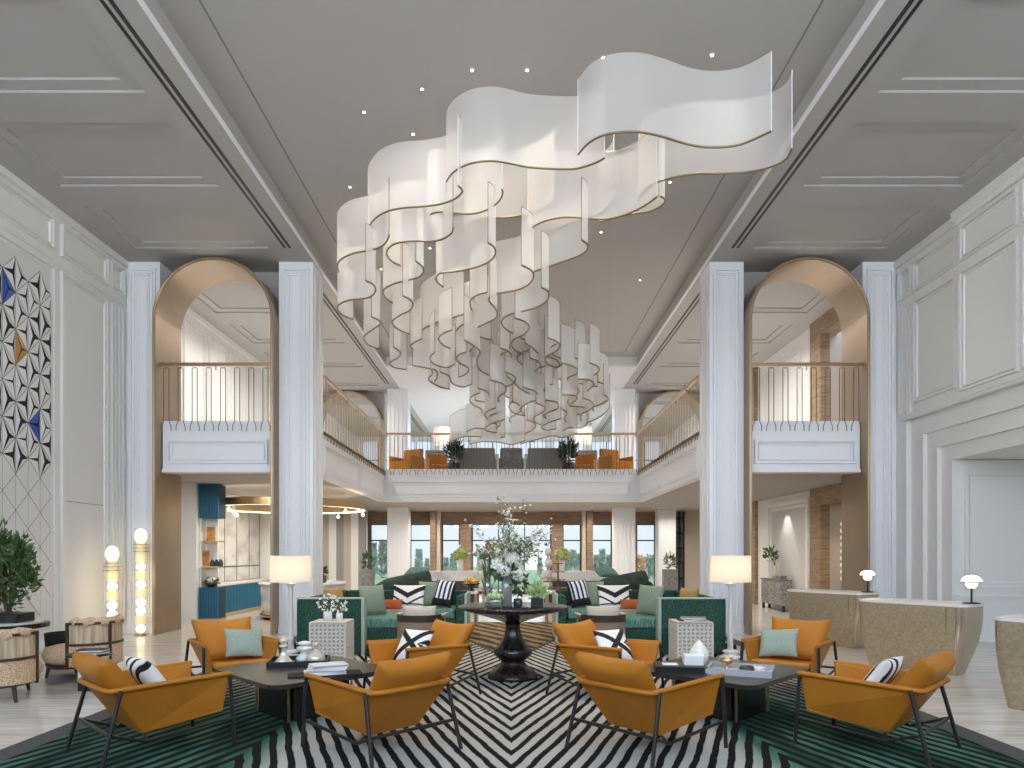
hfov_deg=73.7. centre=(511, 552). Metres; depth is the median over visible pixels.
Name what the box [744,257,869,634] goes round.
arch
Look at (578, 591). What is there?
cushion
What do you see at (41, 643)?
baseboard
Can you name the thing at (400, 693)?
leather armchair
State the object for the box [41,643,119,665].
seat cushion
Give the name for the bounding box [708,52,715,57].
recessed light
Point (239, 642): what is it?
cushion
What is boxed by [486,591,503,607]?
flower bowl
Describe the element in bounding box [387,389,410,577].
pillar
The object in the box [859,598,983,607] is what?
countertop
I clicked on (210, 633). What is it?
cushion
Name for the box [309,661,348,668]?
magazine
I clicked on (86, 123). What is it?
ceiling
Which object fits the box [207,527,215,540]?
book
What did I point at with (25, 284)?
relief panel
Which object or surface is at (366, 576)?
stone planter
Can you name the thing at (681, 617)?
book
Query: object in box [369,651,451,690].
cushion
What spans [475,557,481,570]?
conifer tree
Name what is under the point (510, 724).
patterned rug
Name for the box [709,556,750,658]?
floor lamp
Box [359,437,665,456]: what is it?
wall
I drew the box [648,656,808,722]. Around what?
coffee table
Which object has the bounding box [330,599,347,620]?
flower pot
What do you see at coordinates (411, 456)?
lounge chair
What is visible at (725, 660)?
brass bowl
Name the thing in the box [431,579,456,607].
cushion
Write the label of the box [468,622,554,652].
patterned rug
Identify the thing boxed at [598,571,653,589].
lounge sofa
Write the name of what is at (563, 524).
window
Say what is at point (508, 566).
flower vase
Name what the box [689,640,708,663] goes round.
vase
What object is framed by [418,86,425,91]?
recessed light
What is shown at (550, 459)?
sofa
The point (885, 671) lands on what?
cushion
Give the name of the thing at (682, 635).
side table
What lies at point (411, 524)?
window
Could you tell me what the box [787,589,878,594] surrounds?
countertop
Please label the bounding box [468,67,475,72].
recessed light
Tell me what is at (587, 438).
lamp
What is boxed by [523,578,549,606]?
potted plant
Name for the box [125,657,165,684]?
cushion
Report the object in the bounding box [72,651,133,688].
cushion
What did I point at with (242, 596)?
bar counter
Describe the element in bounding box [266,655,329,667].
serving tray
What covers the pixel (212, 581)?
flower bowl
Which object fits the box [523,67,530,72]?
recessed light
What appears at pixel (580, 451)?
armchair
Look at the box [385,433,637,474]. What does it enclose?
gallery railing
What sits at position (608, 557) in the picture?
conifer tree
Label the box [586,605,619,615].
cushion
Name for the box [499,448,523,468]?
armchair
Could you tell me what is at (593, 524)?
window
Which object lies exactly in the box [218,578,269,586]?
countertop
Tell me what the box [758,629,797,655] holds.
cushion
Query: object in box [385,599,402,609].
cushion
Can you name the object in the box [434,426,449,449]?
lamp
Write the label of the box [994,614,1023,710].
reception desk
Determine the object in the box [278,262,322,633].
pillar
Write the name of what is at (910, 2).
trim
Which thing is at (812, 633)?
cushion
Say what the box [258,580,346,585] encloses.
countertop
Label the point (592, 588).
cushion
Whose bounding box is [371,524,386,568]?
window
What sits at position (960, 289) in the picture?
wall
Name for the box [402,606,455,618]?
seat cushion
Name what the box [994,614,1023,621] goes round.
countertop
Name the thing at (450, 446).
potted plant
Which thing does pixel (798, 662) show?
seat cushion
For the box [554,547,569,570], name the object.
flower vase
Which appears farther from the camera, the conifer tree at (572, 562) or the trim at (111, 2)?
the conifer tree at (572, 562)
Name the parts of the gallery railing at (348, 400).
handrail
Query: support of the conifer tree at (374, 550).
on the ground
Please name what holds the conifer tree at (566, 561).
on the ground
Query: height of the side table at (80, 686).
0.425 m
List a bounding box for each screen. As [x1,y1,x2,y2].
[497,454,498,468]
[523,454,525,468]
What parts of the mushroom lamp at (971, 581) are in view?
lamp shade, glass bulb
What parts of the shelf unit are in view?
panel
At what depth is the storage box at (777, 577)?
18.64 m
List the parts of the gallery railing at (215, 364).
handrail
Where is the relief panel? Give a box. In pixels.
[0,240,50,630]
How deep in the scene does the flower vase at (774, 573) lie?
19.26 m
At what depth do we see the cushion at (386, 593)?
12.59 m
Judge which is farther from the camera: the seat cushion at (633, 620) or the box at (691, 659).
the seat cushion at (633, 620)
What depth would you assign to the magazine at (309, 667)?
6.42 m
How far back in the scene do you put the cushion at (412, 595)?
12.70 m
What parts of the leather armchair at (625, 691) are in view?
leg, rail, leg, rail, leg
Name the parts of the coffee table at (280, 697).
panel, panel, under frame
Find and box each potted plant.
[0,518,44,622]
[442,437,465,468]
[556,437,579,468]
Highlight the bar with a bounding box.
[258,580,346,619]
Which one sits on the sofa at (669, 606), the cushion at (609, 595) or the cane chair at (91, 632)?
the cushion at (609, 595)
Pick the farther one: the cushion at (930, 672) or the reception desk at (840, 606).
the reception desk at (840, 606)
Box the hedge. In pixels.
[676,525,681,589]
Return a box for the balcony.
[162,421,860,501]
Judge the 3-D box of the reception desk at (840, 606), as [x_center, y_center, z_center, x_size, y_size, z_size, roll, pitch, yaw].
[5.604,1.131,11.943,0.638,0.942,1.409,0,0,-35]
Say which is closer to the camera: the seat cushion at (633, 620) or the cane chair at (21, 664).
the cane chair at (21, 664)
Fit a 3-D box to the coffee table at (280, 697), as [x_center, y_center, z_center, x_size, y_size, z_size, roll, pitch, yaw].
[-2.080,1.372,6.860,1.315,0.425,1.315,0,0,45]
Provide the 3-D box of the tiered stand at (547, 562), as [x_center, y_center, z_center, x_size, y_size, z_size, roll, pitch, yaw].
[1.102,0.725,20.500,0.540,1.750,0.540,0,0,0]
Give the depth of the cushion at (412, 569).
18.23 m
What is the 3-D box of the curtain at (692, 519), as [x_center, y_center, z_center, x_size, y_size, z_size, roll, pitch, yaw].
[2.391,-0.005,26.450,10.557,3.210,0.300,0,0,0]
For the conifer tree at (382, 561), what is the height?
2.885 m
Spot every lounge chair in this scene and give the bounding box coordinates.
[390,449,423,468]
[424,453,453,468]
[568,453,597,468]
[598,448,632,468]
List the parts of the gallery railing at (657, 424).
handrail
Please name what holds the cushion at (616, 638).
on the leather armchair at (573, 637)
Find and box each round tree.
[637,554,646,571]
[643,553,653,578]
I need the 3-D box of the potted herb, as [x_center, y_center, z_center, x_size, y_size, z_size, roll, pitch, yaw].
[-4.621,0.488,16.590,0.402,0.464,0.344,0,0,0]
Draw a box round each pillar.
[126,262,171,633]
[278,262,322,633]
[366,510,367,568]
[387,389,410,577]
[612,389,634,589]
[655,510,675,585]
[700,262,743,633]
[850,262,895,597]
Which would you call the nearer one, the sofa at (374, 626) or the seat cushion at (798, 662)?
the seat cushion at (798, 662)
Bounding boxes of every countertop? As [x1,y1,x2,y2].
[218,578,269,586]
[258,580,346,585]
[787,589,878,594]
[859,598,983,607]
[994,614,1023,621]
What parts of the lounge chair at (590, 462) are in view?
seat, backrest, arm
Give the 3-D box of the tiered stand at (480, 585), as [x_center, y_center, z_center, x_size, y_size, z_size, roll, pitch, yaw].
[-0.850,0.725,20.500,0.540,1.750,0.540,0,0,0]
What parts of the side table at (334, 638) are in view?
lattice panel, lattice panel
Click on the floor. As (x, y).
(977, 701)
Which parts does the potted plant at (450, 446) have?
pot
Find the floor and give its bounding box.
[0,589,1023,749]
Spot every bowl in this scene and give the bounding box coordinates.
[204,576,220,586]
[462,578,479,590]
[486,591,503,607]
[719,657,733,668]
[739,665,754,670]
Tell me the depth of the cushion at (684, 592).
11.53 m
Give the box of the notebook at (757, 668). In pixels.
[752,665,765,670]
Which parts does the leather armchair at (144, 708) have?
leg, rail, rail, leg, rail, leg, leg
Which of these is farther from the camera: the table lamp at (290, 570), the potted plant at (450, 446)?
the potted plant at (450, 446)
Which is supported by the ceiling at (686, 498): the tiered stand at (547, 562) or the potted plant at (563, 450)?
the potted plant at (563, 450)
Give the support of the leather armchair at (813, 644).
on the patterned rug at (510, 724)
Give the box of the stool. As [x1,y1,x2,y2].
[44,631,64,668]
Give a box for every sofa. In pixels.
[296,590,469,655]
[374,571,431,589]
[456,448,495,468]
[526,448,564,468]
[552,590,726,655]
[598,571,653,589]
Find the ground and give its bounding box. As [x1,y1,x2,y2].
[375,567,653,588]
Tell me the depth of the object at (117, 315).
12.87 m
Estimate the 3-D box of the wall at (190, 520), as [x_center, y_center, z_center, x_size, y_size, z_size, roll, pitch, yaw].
[-7.390,-0.005,18.525,0.580,3.210,5.550,0,0,0]
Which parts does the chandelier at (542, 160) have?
trim, trim, trim, trim, trim, trim, trim, trim, trim, trim, trim, trim, trim, trim, trim, trim, trim, trim, trim, trim, trim, trim, trim, trim, trim, trim, trim, trim, trim, trim, trim, trim, trim, trim, trim, trim, trim, trim, trim, trim, trim, trim, trim, trim, trim, trim, trim, trim, trim, trim, trim, trim, trim, trim, trim, trim, trim, trim, trim, trim, trim, trim, trim, trim, trim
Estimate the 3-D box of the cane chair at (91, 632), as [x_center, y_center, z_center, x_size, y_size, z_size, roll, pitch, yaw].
[-5.519,1.197,8.776,1.047,0.814,0.770,0,0,22]
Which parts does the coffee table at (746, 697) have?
under frame, panel, panel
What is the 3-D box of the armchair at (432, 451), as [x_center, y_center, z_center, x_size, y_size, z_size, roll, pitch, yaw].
[-2.750,-3.140,24.990,0.720,1.160,0.740,0,0,0]
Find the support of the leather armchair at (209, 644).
on the patterned rug at (510, 724)
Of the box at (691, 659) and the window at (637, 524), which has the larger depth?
the window at (637, 524)
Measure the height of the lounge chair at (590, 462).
0.911 m
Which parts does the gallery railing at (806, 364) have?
handrail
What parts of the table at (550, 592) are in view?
leg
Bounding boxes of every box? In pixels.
[682,653,703,665]
[776,576,786,579]
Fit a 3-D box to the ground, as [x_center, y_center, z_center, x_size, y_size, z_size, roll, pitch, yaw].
[0.000,2.025,58.450,80.000,0.350,63.100,0,0,0]
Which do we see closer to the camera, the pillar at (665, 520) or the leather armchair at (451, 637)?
the leather armchair at (451, 637)
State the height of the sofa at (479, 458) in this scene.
0.920 m
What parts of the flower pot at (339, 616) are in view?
pot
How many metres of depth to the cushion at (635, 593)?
12.59 m
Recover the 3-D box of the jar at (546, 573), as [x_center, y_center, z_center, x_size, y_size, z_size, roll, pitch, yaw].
[1.102,0.630,20.500,0.256,0.200,0.252,0,0,0]
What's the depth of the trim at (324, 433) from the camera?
16.56 m
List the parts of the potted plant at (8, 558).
pot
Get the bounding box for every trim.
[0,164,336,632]
[99,0,423,431]
[137,0,885,366]
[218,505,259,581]
[323,431,699,472]
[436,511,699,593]
[599,0,922,431]
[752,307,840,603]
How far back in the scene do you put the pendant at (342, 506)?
17.18 m
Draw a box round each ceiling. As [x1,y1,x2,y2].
[0,0,1023,436]
[157,0,865,356]
[173,474,848,511]
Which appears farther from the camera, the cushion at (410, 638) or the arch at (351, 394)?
the arch at (351, 394)
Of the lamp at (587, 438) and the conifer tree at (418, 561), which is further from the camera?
the conifer tree at (418, 561)
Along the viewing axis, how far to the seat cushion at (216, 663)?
7.64 m
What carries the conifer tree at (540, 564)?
on the ground
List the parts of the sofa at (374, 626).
panel, seat, arm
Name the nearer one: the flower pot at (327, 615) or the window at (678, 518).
the flower pot at (327, 615)
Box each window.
[369,442,651,466]
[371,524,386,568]
[411,524,429,540]
[442,524,458,570]
[472,524,550,593]
[563,524,580,570]
[593,524,611,567]
[637,524,654,585]
[676,512,684,589]
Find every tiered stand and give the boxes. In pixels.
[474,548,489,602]
[540,548,556,602]
[549,563,566,589]
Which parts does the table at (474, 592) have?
leg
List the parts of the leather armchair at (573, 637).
leg, rail, rail, leg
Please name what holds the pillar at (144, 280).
on the floor
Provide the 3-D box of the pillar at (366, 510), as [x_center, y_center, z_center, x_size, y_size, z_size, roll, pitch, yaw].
[-5.775,-0.005,25.585,0.650,3.210,0.630,0,0,0]
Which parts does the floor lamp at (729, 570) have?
lamp shade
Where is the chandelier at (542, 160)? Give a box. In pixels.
[336,51,792,444]
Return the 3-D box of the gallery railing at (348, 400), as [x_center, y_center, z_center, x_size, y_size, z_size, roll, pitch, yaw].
[-3.940,-3.072,17.825,0.070,1.345,6.850,0,0,0]
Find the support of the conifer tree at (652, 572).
on the ground
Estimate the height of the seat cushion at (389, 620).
0.185 m
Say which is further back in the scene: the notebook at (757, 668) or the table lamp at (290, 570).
the table lamp at (290, 570)
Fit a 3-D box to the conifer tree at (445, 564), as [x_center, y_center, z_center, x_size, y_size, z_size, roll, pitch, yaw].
[-4.969,1.060,52.015,0.750,1.581,0.707,0,0,42]
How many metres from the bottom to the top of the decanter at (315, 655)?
0.218 m
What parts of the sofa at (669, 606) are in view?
arm, seat, panel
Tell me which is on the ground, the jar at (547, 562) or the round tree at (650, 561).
the round tree at (650, 561)
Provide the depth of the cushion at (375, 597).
11.06 m
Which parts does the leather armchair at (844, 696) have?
leg, rail, leg, rail, rail, leg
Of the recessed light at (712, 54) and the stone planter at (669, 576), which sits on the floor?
the stone planter at (669, 576)
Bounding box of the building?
[491,542,545,569]
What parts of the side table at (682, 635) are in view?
lattice panel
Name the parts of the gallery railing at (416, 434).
handrail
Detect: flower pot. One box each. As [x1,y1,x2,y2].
[316,593,337,620]
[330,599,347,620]
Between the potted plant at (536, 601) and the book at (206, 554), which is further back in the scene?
the book at (206, 554)
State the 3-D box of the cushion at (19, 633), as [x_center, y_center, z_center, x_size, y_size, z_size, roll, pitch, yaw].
[-5.485,0.985,7.223,0.694,0.390,0.302,0,0,-27]
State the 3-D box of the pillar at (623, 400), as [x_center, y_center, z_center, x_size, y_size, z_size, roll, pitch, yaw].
[4.020,-2.100,24.435,0.720,7.400,0.730,0,0,0]
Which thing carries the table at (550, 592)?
on the floor
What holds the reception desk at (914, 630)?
on the floor
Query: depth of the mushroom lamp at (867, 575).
11.40 m
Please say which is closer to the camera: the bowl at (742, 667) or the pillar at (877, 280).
the bowl at (742, 667)
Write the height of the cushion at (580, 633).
0.489 m
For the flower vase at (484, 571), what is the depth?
8.64 m
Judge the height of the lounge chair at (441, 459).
0.911 m
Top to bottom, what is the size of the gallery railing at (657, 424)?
1.345 m
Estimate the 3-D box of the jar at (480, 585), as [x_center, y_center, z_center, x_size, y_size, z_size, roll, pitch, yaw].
[-0.850,0.970,20.500,0.280,0.200,0.276,0,0,0]
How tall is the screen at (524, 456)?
0.780 m
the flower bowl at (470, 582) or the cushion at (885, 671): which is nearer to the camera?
the cushion at (885, 671)
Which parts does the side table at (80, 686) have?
post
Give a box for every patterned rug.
[0,636,1023,767]
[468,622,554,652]
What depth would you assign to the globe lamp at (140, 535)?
13.24 m
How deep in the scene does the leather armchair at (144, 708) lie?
5.37 m
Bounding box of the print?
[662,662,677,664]
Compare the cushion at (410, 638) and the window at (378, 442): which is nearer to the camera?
the cushion at (410, 638)
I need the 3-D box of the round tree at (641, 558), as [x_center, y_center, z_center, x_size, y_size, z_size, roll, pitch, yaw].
[8.658,0.925,46.011,1.081,1.850,1.120,0,0,0]
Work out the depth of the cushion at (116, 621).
8.48 m
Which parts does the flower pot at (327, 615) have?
pot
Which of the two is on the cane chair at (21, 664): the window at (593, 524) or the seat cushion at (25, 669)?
the seat cushion at (25, 669)
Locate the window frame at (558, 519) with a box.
[368,511,682,587]
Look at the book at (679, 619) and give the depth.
9.61 m
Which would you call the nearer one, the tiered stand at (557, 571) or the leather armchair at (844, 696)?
the leather armchair at (844, 696)
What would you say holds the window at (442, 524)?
in the window frame at (558, 519)
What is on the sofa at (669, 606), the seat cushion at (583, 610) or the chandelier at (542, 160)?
the seat cushion at (583, 610)
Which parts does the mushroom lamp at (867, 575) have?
lamp shade, glass bulb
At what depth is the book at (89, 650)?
7.95 m
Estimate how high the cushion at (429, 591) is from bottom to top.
0.478 m
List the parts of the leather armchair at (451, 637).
leg, rail, rail, leg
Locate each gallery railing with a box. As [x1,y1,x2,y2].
[159,362,269,430]
[323,376,385,475]
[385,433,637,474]
[637,376,699,474]
[752,362,863,430]
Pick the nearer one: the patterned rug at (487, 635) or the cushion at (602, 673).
the cushion at (602, 673)
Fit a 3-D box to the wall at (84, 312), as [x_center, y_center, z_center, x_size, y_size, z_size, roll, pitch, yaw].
[-7.840,-2.100,16.600,0.320,7.400,35.200,0,0,0]
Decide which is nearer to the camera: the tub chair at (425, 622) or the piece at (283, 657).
the piece at (283, 657)
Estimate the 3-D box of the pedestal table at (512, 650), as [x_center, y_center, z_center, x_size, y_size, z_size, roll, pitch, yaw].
[0.020,1.127,8.670,1.390,0.915,1.390,0,0,0]
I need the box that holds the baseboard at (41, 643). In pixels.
[39,625,125,651]
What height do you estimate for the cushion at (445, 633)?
0.489 m
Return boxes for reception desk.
[787,589,878,648]
[859,598,983,675]
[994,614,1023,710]
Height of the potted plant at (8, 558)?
1.276 m
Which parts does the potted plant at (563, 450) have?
pot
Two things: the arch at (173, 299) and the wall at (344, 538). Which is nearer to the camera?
the arch at (173, 299)
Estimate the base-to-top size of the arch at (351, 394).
3.174 m
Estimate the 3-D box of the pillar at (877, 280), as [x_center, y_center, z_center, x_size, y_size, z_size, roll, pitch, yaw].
[7.335,-2.100,13.935,0.670,7.400,0.770,0,0,0]
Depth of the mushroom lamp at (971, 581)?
8.85 m
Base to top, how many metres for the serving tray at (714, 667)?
0.060 m
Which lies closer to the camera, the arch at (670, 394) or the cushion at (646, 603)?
the cushion at (646, 603)
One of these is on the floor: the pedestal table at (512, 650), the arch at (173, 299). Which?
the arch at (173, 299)
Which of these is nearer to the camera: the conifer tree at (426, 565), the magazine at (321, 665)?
the magazine at (321, 665)
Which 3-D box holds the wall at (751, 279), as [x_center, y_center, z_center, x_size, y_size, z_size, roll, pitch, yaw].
[5.815,-5.327,19.600,2.380,0.946,11.000,0,0,0]
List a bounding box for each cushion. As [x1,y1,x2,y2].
[0,627,33,640]
[0,658,42,679]
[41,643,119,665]
[69,614,124,627]
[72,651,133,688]
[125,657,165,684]
[191,616,251,660]
[211,658,268,670]
[224,629,262,656]
[324,587,342,596]
[358,584,386,614]
[367,610,403,628]
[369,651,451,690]
[384,591,389,598]
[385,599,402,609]
[393,585,425,606]
[393,629,434,659]
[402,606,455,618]
[403,605,435,615]
[404,567,428,574]
[419,581,444,606]
[429,619,474,645]
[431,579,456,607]
[552,619,597,645]
[566,579,591,607]
[567,606,620,618]
[575,651,656,690]
[577,581,603,606]
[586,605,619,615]
[592,629,633,659]
[593,567,618,576]
[597,585,628,606]
[619,610,655,628]
[620,599,637,609]
[633,591,638,598]
[636,585,663,614]
[679,587,698,596]
[751,658,811,670]
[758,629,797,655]
[770,616,831,660]
[863,656,902,683]
[896,650,954,688]
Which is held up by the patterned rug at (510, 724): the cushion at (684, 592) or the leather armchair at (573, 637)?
the leather armchair at (573, 637)
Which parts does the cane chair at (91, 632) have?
leg, seat frame, frame, cane panel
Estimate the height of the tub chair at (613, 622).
0.703 m
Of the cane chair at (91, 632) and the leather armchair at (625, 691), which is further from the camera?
the cane chair at (91, 632)
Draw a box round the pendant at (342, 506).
[226,496,365,518]
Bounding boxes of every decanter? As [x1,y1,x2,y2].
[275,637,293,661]
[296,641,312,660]
[306,642,325,660]
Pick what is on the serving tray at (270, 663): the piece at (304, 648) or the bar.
the piece at (304, 648)
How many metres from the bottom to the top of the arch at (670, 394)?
3.174 m
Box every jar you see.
[478,582,486,588]
[543,582,552,588]
[544,559,551,565]
[544,571,551,576]
[545,548,550,554]
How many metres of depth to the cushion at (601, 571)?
18.16 m
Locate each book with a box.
[73,648,109,652]
[92,651,109,654]
[203,551,209,565]
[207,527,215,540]
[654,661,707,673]
[677,618,706,621]
[680,616,705,619]
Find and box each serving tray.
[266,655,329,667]
[705,661,774,678]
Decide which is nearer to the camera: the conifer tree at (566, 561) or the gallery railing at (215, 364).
the gallery railing at (215, 364)
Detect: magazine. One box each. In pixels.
[303,670,346,675]
[306,668,344,672]
[308,665,346,671]
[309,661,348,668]
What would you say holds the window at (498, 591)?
in the window frame at (558, 519)
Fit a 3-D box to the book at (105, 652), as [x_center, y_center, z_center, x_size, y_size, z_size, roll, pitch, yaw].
[-4.900,1.163,7.980,0.310,0.025,0.210,0,0,14]
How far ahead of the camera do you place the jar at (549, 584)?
20.39 m
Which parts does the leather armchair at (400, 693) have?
leg, rail, leg, rail, rail, leg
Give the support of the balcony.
attached to the ceiling at (686, 498)
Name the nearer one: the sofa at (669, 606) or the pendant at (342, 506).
the sofa at (669, 606)
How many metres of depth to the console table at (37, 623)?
8.19 m
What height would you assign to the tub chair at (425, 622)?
0.703 m
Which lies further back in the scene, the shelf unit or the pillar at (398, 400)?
the pillar at (398, 400)
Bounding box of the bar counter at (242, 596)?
[218,578,269,616]
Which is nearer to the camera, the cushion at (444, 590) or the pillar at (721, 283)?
the cushion at (444, 590)
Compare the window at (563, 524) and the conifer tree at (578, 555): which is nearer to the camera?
the window at (563, 524)
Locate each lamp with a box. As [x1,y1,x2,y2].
[103,546,121,616]
[132,529,148,635]
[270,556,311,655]
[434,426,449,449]
[575,426,591,445]
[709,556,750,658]
[859,570,875,592]
[960,575,982,603]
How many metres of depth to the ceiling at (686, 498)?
19.45 m
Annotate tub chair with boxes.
[396,612,447,638]
[574,612,626,634]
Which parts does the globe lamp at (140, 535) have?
ribbed glass, globe, ribbed glass, ribbed glass, ribbed glass, ribbed glass, globe, globe, globe, globe, globe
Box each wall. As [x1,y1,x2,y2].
[0,175,354,640]
[181,483,269,621]
[253,272,385,420]
[323,506,365,589]
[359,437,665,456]
[637,272,768,420]
[666,157,1023,641]
[829,332,840,589]
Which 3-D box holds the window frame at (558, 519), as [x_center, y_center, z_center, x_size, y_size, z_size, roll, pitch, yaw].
[0.000,-0.005,26.500,16.000,3.210,0.800,0,0,0]
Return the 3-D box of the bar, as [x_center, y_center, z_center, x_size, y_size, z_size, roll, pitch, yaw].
[-5.180,1.160,17.000,2.120,0.880,2.120,0,0,0]
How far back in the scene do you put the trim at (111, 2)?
9.37 m
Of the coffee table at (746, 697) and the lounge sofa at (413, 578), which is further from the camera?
the lounge sofa at (413, 578)
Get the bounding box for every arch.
[152,257,278,634]
[323,391,385,468]
[637,391,699,469]
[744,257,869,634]
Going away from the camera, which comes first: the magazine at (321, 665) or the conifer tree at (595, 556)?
the magazine at (321, 665)
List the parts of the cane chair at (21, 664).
leg, cane panel, frame, seat frame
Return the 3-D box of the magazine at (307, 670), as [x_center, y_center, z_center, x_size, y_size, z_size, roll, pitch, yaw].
[-1.768,1.114,6.520,0.356,0.022,0.248,0,0,-12]
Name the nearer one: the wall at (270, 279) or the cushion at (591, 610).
the cushion at (591, 610)
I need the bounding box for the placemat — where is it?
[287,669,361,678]
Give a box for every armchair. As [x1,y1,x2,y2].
[65,651,236,767]
[185,616,280,675]
[301,651,462,767]
[363,619,481,694]
[425,450,444,460]
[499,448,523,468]
[545,619,663,694]
[564,651,727,767]
[577,450,596,460]
[740,616,837,674]
[793,650,961,767]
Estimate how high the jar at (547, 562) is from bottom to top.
0.200 m
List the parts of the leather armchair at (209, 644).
leg, leg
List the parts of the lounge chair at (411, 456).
arm, seat, backrest, arm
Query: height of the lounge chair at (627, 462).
0.911 m
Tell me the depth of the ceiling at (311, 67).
8.75 m
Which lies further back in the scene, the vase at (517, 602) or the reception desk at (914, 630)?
the reception desk at (914, 630)
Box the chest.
[760,578,791,611]
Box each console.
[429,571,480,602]
[542,571,607,602]
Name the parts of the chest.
drawer, drawer, drawer, drawer, drawer, drawer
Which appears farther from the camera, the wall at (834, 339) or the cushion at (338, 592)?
the wall at (834, 339)
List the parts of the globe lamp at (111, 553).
ribbed glass, globe, globe, globe, globe, ribbed glass, ribbed glass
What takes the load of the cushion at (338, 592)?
on the sofa at (374, 626)
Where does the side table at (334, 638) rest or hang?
on the patterned rug at (510, 724)
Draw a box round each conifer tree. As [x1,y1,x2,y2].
[372,542,378,575]
[377,539,386,577]
[414,548,423,566]
[424,558,429,570]
[443,557,449,570]
[448,553,457,570]
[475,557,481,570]
[536,557,543,575]
[565,557,569,570]
[568,549,577,570]
[575,553,579,570]
[593,554,598,570]
[597,548,606,567]
[605,554,610,566]
[650,554,653,576]
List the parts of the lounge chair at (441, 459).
arm, backrest, seat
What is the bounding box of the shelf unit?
[198,484,225,620]
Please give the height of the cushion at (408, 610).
0.360 m
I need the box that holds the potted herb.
[323,565,328,582]
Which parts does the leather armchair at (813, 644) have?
leg, leg, leg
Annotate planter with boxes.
[359,550,374,585]
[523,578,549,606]
[662,552,677,589]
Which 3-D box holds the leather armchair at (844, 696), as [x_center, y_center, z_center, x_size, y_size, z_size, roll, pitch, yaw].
[3.003,1.184,5.617,0.878,0.797,1.022,0,0,-45]
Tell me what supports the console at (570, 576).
on the floor
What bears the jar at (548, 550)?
on the tiered stand at (547, 562)
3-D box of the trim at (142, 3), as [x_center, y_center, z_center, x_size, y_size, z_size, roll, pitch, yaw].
[0.000,-5.965,10.150,7.860,0.330,22.300,0,0,0]
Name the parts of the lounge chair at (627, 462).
arm, backrest, seat, arm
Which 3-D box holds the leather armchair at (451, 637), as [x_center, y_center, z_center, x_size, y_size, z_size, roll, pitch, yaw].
[-0.997,1.184,7.623,1.022,0.797,0.878,0,0,-42]
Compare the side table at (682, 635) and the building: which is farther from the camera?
the building
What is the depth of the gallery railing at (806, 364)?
13.44 m
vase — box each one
[452,547,467,570]
[459,495,555,603]
[481,550,493,604]
[513,598,522,606]
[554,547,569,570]
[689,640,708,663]
[762,545,779,578]
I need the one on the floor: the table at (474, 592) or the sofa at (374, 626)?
the table at (474, 592)
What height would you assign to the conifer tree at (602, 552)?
2.236 m
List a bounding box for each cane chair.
[0,627,42,702]
[41,614,124,677]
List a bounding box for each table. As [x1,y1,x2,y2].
[0,619,50,628]
[65,651,112,690]
[216,655,376,722]
[309,619,353,659]
[458,602,567,681]
[467,590,477,622]
[545,590,555,622]
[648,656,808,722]
[669,619,713,659]
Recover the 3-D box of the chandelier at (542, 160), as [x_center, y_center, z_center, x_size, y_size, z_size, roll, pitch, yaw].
[0.303,-4.195,10.957,5.448,3.850,8.266,0,0,0]

